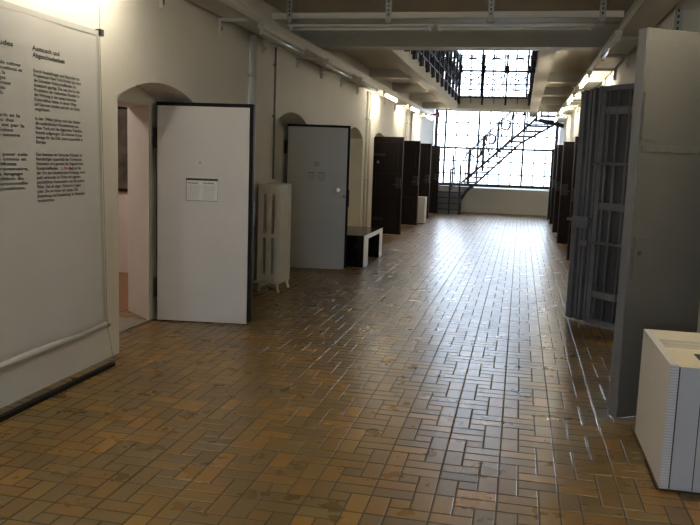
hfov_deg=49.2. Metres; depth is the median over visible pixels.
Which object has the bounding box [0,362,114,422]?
bar
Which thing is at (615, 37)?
fluorescent light
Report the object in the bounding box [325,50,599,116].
ceiling
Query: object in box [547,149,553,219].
door
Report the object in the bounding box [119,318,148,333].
floor
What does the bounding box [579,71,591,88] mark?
fluorescent light
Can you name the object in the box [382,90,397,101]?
fluorescent light
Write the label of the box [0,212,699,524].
floor
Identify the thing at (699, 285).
wall
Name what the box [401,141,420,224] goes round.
door
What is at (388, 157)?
door
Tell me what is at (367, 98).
pipe
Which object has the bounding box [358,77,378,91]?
fluorescent light
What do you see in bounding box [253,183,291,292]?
radiator
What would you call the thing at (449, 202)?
staircase
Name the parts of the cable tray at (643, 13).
wall plate, wall plate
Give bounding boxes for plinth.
[417,196,426,223]
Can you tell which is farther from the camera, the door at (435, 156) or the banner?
the door at (435, 156)
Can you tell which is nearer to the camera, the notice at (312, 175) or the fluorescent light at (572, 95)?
the notice at (312, 175)
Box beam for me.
[301,24,618,50]
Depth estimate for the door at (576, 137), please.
12.82 m
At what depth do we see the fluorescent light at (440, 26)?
7.72 m
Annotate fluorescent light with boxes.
[258,23,305,54]
[288,24,432,30]
[323,59,352,78]
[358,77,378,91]
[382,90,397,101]
[409,105,419,112]
[425,113,432,119]
[436,23,593,29]
[559,105,565,114]
[567,92,575,103]
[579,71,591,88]
[599,30,622,60]
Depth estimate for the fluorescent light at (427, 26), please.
8.08 m
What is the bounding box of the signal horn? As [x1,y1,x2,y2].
[431,112,439,117]
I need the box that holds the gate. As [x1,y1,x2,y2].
[565,83,634,329]
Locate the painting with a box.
[118,106,127,191]
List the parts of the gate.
rod, rod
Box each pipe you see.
[248,35,256,294]
[272,0,623,26]
[272,47,276,178]
[362,91,368,226]
[365,93,371,226]
[405,110,409,140]
[410,112,412,140]
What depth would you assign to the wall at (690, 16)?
6.60 m
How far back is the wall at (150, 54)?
7.30 m
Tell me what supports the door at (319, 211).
in the wall at (150, 54)
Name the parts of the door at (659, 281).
lock plate, plate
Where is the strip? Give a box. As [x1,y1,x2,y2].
[674,9,682,30]
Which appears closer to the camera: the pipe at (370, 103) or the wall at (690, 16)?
the wall at (690, 16)
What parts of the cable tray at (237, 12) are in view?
wall plate, wall plate, wall plate, wall plate, wall plate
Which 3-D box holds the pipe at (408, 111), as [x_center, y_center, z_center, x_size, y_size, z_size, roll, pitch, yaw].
[1.491,-2.569,20.404,0.113,2.930,0.112,4,8,12]
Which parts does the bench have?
leg, seat, leg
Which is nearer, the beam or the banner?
the banner
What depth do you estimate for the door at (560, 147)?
18.07 m
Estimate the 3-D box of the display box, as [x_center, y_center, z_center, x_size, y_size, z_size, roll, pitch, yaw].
[1.856,0.786,4.163,0.416,0.655,0.846,4,8,12]
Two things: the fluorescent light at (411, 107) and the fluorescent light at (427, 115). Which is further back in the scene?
the fluorescent light at (427, 115)
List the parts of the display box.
panel, panel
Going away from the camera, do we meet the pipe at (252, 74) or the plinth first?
the pipe at (252, 74)
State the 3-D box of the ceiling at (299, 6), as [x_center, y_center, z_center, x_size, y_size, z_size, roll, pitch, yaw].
[0.804,-2.251,2.476,6.950,0.250,15.700,4,8,12]
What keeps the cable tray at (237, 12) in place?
attached to the wall at (150, 54)
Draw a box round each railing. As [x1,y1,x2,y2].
[404,50,461,102]
[458,54,531,105]
[528,51,537,103]
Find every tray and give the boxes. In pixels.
[159,0,435,120]
[556,0,679,121]
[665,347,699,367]
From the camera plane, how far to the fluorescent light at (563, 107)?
17.46 m
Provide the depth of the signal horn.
22.77 m
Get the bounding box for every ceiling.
[264,0,635,23]
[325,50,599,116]
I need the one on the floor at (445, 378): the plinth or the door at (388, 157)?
the plinth
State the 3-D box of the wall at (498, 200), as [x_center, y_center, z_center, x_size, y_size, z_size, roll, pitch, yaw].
[4.785,-2.037,26.008,4.250,1.000,1.950,4,8,12]
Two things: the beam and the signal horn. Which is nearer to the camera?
the beam
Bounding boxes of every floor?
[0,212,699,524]
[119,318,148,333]
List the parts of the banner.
cord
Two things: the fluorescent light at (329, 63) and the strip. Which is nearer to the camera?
the strip
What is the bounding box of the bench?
[346,226,382,267]
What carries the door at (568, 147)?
in the wall at (624, 75)
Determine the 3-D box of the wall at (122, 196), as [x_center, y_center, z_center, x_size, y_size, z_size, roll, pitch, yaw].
[-4.001,-1.113,7.980,3.700,3.000,4.400,4,8,12]
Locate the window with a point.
(436, 134)
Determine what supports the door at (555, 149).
in the wall at (624, 75)
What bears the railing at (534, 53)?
on the ceiling at (396, 70)
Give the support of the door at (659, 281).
in the wall at (698, 324)
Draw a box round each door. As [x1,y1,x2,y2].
[153,101,254,323]
[284,124,350,268]
[371,136,404,234]
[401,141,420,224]
[418,143,431,218]
[429,146,440,212]
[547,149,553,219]
[549,148,557,223]
[552,145,562,232]
[556,141,574,243]
[566,136,577,259]
[608,27,699,417]
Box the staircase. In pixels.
[433,92,563,214]
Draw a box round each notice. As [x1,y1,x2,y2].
[186,176,221,203]
[305,168,328,182]
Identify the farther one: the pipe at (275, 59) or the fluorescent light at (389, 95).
the fluorescent light at (389, 95)
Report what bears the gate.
attached to the wall at (624, 75)
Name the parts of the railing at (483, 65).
post, post, post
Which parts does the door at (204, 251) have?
lock plate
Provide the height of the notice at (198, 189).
0.245 m
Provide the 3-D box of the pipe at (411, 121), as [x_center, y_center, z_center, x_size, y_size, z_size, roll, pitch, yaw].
[1.648,-2.669,21.182,0.080,2.930,0.075,4,8,12]
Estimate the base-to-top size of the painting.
1.100 m
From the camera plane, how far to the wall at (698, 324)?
5.01 m
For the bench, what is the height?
0.475 m
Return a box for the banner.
[0,0,113,368]
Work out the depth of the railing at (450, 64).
17.29 m
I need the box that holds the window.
[434,50,558,188]
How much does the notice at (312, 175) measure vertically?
0.210 m
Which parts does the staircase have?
handrail, post, post, post, post, post, handrail, handrail, post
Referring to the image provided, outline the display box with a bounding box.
[635,329,699,494]
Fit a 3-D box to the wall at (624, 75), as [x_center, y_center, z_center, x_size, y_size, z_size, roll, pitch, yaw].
[5.330,-4.333,16.233,0.640,7.800,19.580,4,8,12]
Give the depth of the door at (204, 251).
7.19 m
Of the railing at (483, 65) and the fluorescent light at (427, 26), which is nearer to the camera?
the fluorescent light at (427, 26)
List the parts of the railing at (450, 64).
post, post, post, post, post, post, post, post, post, post, post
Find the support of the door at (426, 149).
in the wall at (150, 54)
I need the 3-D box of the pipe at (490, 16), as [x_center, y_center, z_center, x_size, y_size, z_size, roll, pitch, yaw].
[0.946,-2.655,7.938,3.600,0.400,0.280,4,8,12]
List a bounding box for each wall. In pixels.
[0,0,434,407]
[118,116,127,272]
[439,185,548,215]
[558,16,665,144]
[665,0,699,32]
[695,285,699,332]
[697,303,699,332]
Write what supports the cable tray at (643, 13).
attached to the wall at (624, 75)
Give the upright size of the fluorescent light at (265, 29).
0.105 m
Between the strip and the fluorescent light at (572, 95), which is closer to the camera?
the strip
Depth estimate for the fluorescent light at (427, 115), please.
21.99 m

